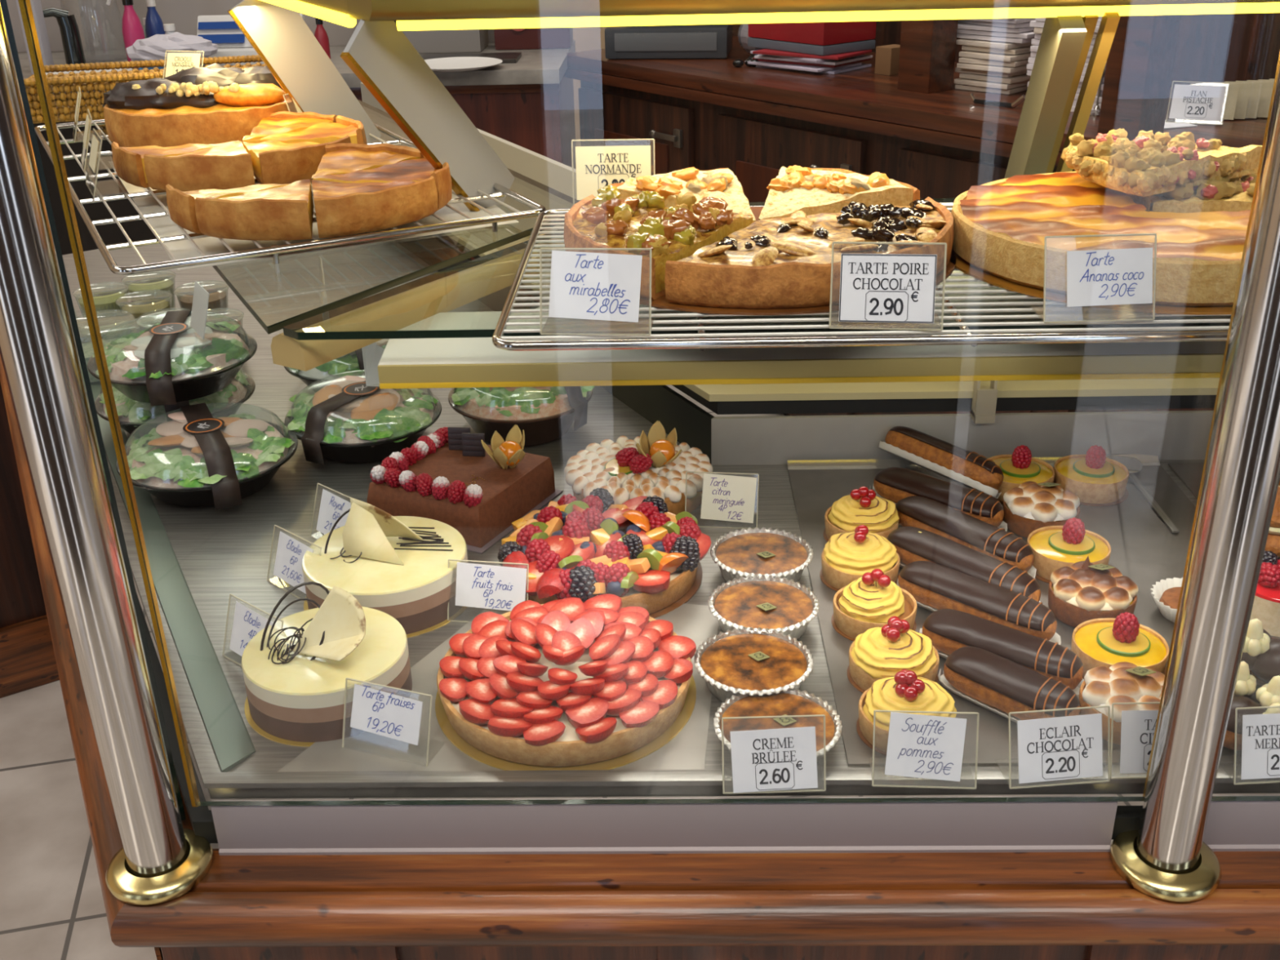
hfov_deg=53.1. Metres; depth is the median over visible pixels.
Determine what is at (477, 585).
price card
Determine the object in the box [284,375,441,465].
salad bowl
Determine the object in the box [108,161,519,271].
wire rack
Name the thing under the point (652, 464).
tart
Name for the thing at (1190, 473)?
baking sheet
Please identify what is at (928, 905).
countertop
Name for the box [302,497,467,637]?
cake
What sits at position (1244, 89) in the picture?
card stack
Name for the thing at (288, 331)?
glass shelf
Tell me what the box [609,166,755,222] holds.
slice
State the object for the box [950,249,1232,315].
cake board
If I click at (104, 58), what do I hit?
glass jug
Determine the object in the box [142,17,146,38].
bottle
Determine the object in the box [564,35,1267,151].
countertop
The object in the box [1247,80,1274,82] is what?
card stack
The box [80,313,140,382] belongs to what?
box
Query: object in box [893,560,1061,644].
eclair
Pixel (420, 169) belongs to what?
slice
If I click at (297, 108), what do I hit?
price card
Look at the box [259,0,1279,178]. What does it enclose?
lamp
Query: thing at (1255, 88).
card stack
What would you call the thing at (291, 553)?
price card
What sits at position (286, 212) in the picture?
slice
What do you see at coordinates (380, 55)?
shelf bracket
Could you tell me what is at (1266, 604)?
dessert
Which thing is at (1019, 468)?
tartlet
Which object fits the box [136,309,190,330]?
dessert cup
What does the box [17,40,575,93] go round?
countertop
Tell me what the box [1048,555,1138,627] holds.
tartlet
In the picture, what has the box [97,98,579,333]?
glass shelf
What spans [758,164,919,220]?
slice
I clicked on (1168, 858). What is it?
chrome post
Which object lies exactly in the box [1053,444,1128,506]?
tartlet
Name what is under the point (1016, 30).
paper stack
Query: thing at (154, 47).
crumpled paper
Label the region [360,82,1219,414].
housing
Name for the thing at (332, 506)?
price card
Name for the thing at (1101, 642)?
tartlet
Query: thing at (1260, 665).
tart
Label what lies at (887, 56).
wood block
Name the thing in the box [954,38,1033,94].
paper stack
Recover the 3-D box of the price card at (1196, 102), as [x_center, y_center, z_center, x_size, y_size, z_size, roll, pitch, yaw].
[1.158,-0.784,2.657,0.110,0.080,0.048,10,28,23]
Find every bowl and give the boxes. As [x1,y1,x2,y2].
[87,310,257,405]
[94,368,255,438]
[115,402,297,510]
[284,338,389,392]
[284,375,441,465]
[448,386,594,446]
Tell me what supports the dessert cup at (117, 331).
on the display shelf at (198, 557)
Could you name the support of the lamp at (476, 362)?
attached to the glass shelf at (288, 331)
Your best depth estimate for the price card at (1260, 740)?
0.90 m
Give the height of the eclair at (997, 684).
0.035 m
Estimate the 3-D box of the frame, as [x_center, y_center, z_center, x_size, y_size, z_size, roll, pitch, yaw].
[0.010,-0.132,0.737,0.678,0.800,0.006,-1,25,1]
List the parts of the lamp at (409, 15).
plate, bracket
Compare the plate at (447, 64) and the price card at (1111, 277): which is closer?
the price card at (1111, 277)
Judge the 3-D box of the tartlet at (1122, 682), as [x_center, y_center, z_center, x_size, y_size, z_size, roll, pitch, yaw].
[0.372,0.163,0.969,0.074,0.045,0.073,9,27,20]
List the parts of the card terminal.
plate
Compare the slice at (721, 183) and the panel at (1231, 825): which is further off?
the slice at (721, 183)
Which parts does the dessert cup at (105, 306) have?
lid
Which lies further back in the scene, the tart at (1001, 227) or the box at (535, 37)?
the box at (535, 37)
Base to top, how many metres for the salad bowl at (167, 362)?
0.069 m
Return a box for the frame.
[17,0,1279,806]
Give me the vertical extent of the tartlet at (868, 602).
0.054 m
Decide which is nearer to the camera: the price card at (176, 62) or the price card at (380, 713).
the price card at (380, 713)
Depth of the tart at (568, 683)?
0.98 m
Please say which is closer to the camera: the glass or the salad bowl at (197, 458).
the glass
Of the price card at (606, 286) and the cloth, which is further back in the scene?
the cloth
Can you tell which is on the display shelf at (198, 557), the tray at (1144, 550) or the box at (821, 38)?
the tray at (1144, 550)
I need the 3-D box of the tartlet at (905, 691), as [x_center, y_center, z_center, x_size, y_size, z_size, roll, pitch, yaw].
[0.201,0.166,0.963,0.073,0.054,0.073,-21,32,-35]
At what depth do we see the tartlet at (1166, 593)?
1.12 m
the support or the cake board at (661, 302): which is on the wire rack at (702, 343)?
the cake board at (661, 302)
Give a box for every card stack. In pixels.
[1190,83,1239,119]
[1201,83,1250,119]
[1213,81,1262,118]
[1224,81,1273,117]
[1235,80,1274,88]
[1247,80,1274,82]
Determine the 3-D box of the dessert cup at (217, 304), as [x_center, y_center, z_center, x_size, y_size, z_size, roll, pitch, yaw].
[-0.649,-0.261,1.908,0.079,0.055,0.079,-1,25,1]
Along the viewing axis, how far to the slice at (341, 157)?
1.25 m
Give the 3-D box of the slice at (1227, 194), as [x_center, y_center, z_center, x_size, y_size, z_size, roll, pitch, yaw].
[0.468,-0.238,1.055,0.141,0.048,0.141,-1,25,1]
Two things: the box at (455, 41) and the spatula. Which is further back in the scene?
the box at (455, 41)
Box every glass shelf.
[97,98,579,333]
[271,198,1230,371]
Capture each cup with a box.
[72,282,128,324]
[75,310,132,343]
[115,290,172,333]
[121,271,176,309]
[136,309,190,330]
[173,281,229,319]
[206,309,244,333]
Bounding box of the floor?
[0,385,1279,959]
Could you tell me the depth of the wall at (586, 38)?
5.15 m
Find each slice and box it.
[111,140,239,187]
[143,141,254,191]
[165,183,289,233]
[194,179,313,240]
[242,111,337,142]
[242,135,351,184]
[244,115,366,144]
[311,142,423,179]
[311,176,437,238]
[313,155,452,211]
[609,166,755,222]
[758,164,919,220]
[1124,173,1257,213]
[1149,173,1257,211]
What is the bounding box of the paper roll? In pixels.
[15,0,53,74]
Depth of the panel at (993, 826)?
0.92 m
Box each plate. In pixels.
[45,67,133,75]
[277,603,718,772]
[423,56,502,71]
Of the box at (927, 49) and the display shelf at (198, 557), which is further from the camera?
the box at (927, 49)
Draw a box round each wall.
[394,235,1213,465]
[572,26,607,146]
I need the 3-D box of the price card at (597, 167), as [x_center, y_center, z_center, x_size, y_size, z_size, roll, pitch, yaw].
[-0.023,-0.273,1.140,0.073,0.063,0.032,0,25,2]
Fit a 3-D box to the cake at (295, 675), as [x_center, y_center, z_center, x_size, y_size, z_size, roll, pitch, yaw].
[-0.251,0.129,1.016,0.137,0.098,0.137,-15,29,-26]
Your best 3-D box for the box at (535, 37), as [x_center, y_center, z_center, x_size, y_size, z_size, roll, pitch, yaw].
[-0.340,-1.469,4.065,0.240,0.180,0.149,-1,25,1]
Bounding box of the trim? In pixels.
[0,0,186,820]
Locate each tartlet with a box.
[819,524,900,591]
[822,486,899,542]
[831,568,917,641]
[846,616,939,693]
[856,668,956,755]
[987,444,1054,503]
[1003,480,1079,537]
[1026,517,1111,583]
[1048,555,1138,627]
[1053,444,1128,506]
[1070,612,1168,679]
[1079,662,1164,745]
[1150,577,1182,622]
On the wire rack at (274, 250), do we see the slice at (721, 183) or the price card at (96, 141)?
the price card at (96, 141)
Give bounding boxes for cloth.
[138,66,165,70]
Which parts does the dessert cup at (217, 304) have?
lid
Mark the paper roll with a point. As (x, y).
(37, 9)
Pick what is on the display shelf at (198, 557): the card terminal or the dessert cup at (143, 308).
the dessert cup at (143, 308)
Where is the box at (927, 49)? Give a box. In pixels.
[897,19,958,93]
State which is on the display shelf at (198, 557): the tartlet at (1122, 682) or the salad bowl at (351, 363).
the salad bowl at (351, 363)
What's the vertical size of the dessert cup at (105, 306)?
0.055 m
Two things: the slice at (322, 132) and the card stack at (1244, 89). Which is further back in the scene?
the card stack at (1244, 89)
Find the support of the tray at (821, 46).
on the box at (821, 38)
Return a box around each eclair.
[869,466,1007,531]
[878,426,1003,498]
[886,526,1044,604]
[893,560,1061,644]
[895,495,1036,578]
[919,608,1084,698]
[937,646,1080,723]
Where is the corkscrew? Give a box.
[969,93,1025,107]
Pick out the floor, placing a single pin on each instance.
(52, 907)
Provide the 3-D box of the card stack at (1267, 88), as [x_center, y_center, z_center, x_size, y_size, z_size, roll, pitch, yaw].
[1.281,-0.804,2.706,0.095,0.068,0.021,10,28,23]
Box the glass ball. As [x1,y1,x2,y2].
[737,23,765,58]
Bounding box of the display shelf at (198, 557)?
[62,240,1279,843]
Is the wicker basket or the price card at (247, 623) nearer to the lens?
the price card at (247, 623)
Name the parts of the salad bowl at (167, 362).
lid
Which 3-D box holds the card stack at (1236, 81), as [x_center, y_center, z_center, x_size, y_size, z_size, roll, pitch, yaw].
[1.307,-0.807,2.711,0.095,0.068,0.021,10,28,23]
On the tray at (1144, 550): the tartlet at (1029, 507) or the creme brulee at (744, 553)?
the tartlet at (1029, 507)
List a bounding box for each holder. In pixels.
[190,280,209,339]
[361,342,384,386]
[1088,69,1105,116]
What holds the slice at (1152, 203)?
on the cake board at (961, 264)
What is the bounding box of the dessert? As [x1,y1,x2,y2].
[1249,551,1279,636]
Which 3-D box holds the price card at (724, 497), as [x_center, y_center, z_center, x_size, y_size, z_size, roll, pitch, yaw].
[0.083,0.017,1.289,0.073,0.054,0.032,2,26,7]
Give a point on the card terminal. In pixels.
(692, 41)
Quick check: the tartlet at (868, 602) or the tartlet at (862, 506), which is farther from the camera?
the tartlet at (862, 506)
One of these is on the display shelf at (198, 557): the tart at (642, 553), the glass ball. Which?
the tart at (642, 553)
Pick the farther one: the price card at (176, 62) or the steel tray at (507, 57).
the steel tray at (507, 57)
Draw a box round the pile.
[744,48,872,74]
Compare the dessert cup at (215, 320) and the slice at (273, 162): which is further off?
the dessert cup at (215, 320)
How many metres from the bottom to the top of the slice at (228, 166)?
0.036 m
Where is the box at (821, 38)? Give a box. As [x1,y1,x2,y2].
[747,21,876,55]
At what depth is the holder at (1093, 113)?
2.76 m
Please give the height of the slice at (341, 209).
0.035 m
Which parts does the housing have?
panel, sloped panel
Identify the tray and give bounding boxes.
[421,52,521,63]
[747,37,875,55]
[786,453,1279,766]
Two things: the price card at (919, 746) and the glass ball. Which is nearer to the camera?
the price card at (919, 746)
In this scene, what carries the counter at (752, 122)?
on the floor
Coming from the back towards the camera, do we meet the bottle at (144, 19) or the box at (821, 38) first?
the bottle at (144, 19)
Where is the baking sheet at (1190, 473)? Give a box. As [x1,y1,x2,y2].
[1168,462,1279,559]
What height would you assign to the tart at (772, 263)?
0.039 m
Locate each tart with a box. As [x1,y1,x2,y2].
[102,62,297,146]
[435,594,696,770]
[497,487,711,617]
[563,185,752,300]
[564,420,712,515]
[664,196,953,309]
[951,171,1250,306]
[1061,128,1262,196]
[1222,618,1279,751]
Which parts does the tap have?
spout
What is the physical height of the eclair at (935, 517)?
0.035 m
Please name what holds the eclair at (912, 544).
on the tray at (1144, 550)
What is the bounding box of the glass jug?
[60,0,127,62]
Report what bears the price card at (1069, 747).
on the display shelf at (198, 557)
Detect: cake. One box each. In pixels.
[240,581,412,746]
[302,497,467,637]
[366,424,563,554]
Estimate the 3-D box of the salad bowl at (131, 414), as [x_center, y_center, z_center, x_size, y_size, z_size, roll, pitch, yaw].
[-0.561,-0.101,1.549,0.186,0.069,0.186,-1,25,1]
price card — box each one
[72,86,81,142]
[80,108,112,172]
[85,128,128,197]
[162,50,204,78]
[222,593,284,666]
[266,524,322,602]
[283,93,302,112]
[310,482,351,539]
[342,677,432,766]
[447,559,528,622]
[539,248,653,335]
[571,138,654,204]
[684,471,759,528]
[720,714,826,794]
[828,241,946,330]
[868,710,978,789]
[1008,705,1110,789]
[1043,233,1156,323]
[1110,702,1159,778]
[1165,80,1230,125]
[1233,705,1279,784]
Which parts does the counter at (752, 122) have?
raised panel, door, raised panel, door, cornice, raised panel, door, door, raised panel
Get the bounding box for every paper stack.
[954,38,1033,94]
[956,17,1035,43]
[1026,16,1106,111]
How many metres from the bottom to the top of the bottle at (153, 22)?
0.192 m
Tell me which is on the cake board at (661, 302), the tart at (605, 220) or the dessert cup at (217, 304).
the tart at (605, 220)
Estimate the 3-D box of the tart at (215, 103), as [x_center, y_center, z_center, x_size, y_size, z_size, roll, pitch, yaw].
[-0.516,-0.445,1.512,0.242,0.076,0.205,-1,25,1]
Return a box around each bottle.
[106,0,145,68]
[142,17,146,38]
[145,0,165,38]
[163,23,175,34]
[314,17,330,58]
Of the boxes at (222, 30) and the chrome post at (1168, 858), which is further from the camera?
the boxes at (222, 30)
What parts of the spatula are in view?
blade, handle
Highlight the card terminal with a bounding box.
[604,23,732,58]
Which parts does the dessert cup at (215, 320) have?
lid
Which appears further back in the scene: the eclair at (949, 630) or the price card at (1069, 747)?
the eclair at (949, 630)
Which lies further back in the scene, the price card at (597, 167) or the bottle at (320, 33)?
the bottle at (320, 33)
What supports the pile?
on the counter at (752, 122)
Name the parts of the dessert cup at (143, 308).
lid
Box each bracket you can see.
[227,0,381,143]
[340,18,515,229]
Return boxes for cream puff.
[1264,486,1279,557]
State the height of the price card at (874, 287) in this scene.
0.054 m
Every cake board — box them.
[639,206,955,315]
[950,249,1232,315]
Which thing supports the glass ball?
on the counter at (752, 122)
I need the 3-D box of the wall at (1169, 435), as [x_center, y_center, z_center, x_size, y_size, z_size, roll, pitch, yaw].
[0.198,-0.185,1.707,2.288,0.056,0.681,15,30,31]
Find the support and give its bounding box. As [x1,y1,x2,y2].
[970,380,997,423]
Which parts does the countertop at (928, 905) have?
moulding, moulding, panel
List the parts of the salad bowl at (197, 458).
lid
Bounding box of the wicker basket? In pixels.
[23,54,266,123]
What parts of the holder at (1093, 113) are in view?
stem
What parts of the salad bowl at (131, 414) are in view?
lid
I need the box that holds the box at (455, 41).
[393,20,488,53]
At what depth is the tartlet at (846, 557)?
1.16 m
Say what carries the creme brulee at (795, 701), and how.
on the display shelf at (198, 557)
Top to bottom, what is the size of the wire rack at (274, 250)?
0.022 m
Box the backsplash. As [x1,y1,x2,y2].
[6,0,494,52]
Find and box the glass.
[1211,795,1279,800]
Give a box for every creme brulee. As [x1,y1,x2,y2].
[693,626,813,702]
[708,574,819,639]
[710,527,813,582]
[713,688,842,763]
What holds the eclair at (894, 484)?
on the tray at (1144, 550)
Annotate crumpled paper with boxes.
[126,31,217,61]
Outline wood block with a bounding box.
[875,44,900,75]
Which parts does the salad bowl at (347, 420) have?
lid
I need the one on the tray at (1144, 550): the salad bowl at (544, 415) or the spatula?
the spatula
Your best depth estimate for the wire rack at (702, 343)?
0.84 m
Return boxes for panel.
[0,382,59,697]
[210,795,1117,855]
[1203,794,1279,851]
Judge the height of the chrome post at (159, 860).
0.900 m
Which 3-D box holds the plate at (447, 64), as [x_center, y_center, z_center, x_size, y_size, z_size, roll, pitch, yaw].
[-0.525,-1.186,3.662,0.264,0.014,0.264,-1,25,1]
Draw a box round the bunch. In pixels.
[732,58,759,67]
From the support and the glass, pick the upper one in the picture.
the support
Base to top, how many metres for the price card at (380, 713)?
0.054 m
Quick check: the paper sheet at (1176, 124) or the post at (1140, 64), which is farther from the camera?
the paper sheet at (1176, 124)
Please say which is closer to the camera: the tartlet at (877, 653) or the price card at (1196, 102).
the tartlet at (877, 653)
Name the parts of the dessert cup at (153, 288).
lid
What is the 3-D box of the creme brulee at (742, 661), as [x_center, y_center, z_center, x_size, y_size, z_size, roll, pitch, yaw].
[0.091,0.153,1.032,0.096,0.024,0.096,-6,26,-10]
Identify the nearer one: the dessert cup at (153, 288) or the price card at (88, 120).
the price card at (88, 120)
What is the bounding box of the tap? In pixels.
[42,7,85,64]
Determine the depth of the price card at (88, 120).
1.36 m
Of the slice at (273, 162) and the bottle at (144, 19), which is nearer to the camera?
the slice at (273, 162)
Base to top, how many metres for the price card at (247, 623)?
0.054 m
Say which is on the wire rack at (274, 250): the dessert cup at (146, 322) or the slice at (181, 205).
the slice at (181, 205)
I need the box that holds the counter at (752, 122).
[564,13,1279,415]
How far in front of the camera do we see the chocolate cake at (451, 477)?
1.30 m
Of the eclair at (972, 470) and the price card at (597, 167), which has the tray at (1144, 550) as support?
the eclair at (972, 470)
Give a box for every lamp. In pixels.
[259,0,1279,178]
[377,271,1231,388]
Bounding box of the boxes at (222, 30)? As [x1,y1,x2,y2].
[196,13,305,66]
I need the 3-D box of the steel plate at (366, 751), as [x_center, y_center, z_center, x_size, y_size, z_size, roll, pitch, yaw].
[-0.098,0.158,1.062,0.337,0.001,0.273,-1,25,1]
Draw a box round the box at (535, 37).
[493,27,573,49]
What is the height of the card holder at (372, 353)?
0.063 m
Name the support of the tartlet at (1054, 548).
on the tray at (1144, 550)
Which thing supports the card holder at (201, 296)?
on the salad bowl at (167, 362)
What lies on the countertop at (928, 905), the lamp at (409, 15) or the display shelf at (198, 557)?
the display shelf at (198, 557)
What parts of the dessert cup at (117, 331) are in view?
lid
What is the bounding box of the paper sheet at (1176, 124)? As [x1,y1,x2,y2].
[1164,119,1197,128]
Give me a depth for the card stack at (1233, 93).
2.68 m
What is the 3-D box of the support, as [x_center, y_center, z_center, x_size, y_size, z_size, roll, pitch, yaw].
[0.367,-0.157,1.336,0.021,0.204,0.022,-1,25,1]
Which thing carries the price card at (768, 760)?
on the display shelf at (198, 557)
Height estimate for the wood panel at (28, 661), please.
0.750 m
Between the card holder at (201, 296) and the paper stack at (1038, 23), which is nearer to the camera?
the card holder at (201, 296)
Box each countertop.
[0,355,1279,959]
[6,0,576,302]
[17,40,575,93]
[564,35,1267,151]
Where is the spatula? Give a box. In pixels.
[1106,453,1179,533]
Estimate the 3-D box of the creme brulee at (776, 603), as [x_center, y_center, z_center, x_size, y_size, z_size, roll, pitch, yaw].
[0.107,0.115,1.112,0.096,0.024,0.096,18,32,36]
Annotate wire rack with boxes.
[34,119,545,275]
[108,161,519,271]
[492,202,1231,351]
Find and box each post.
[0,2,213,905]
[1097,14,1181,141]
[1110,66,1279,902]
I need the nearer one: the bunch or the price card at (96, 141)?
the price card at (96, 141)
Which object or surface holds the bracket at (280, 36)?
attached to the glass shelf at (270, 329)
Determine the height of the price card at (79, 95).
0.054 m
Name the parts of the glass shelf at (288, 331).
mitre bracket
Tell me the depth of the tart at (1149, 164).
1.01 m
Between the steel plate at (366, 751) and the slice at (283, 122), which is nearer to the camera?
the steel plate at (366, 751)
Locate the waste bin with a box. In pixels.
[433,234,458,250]
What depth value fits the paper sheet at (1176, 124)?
2.64 m

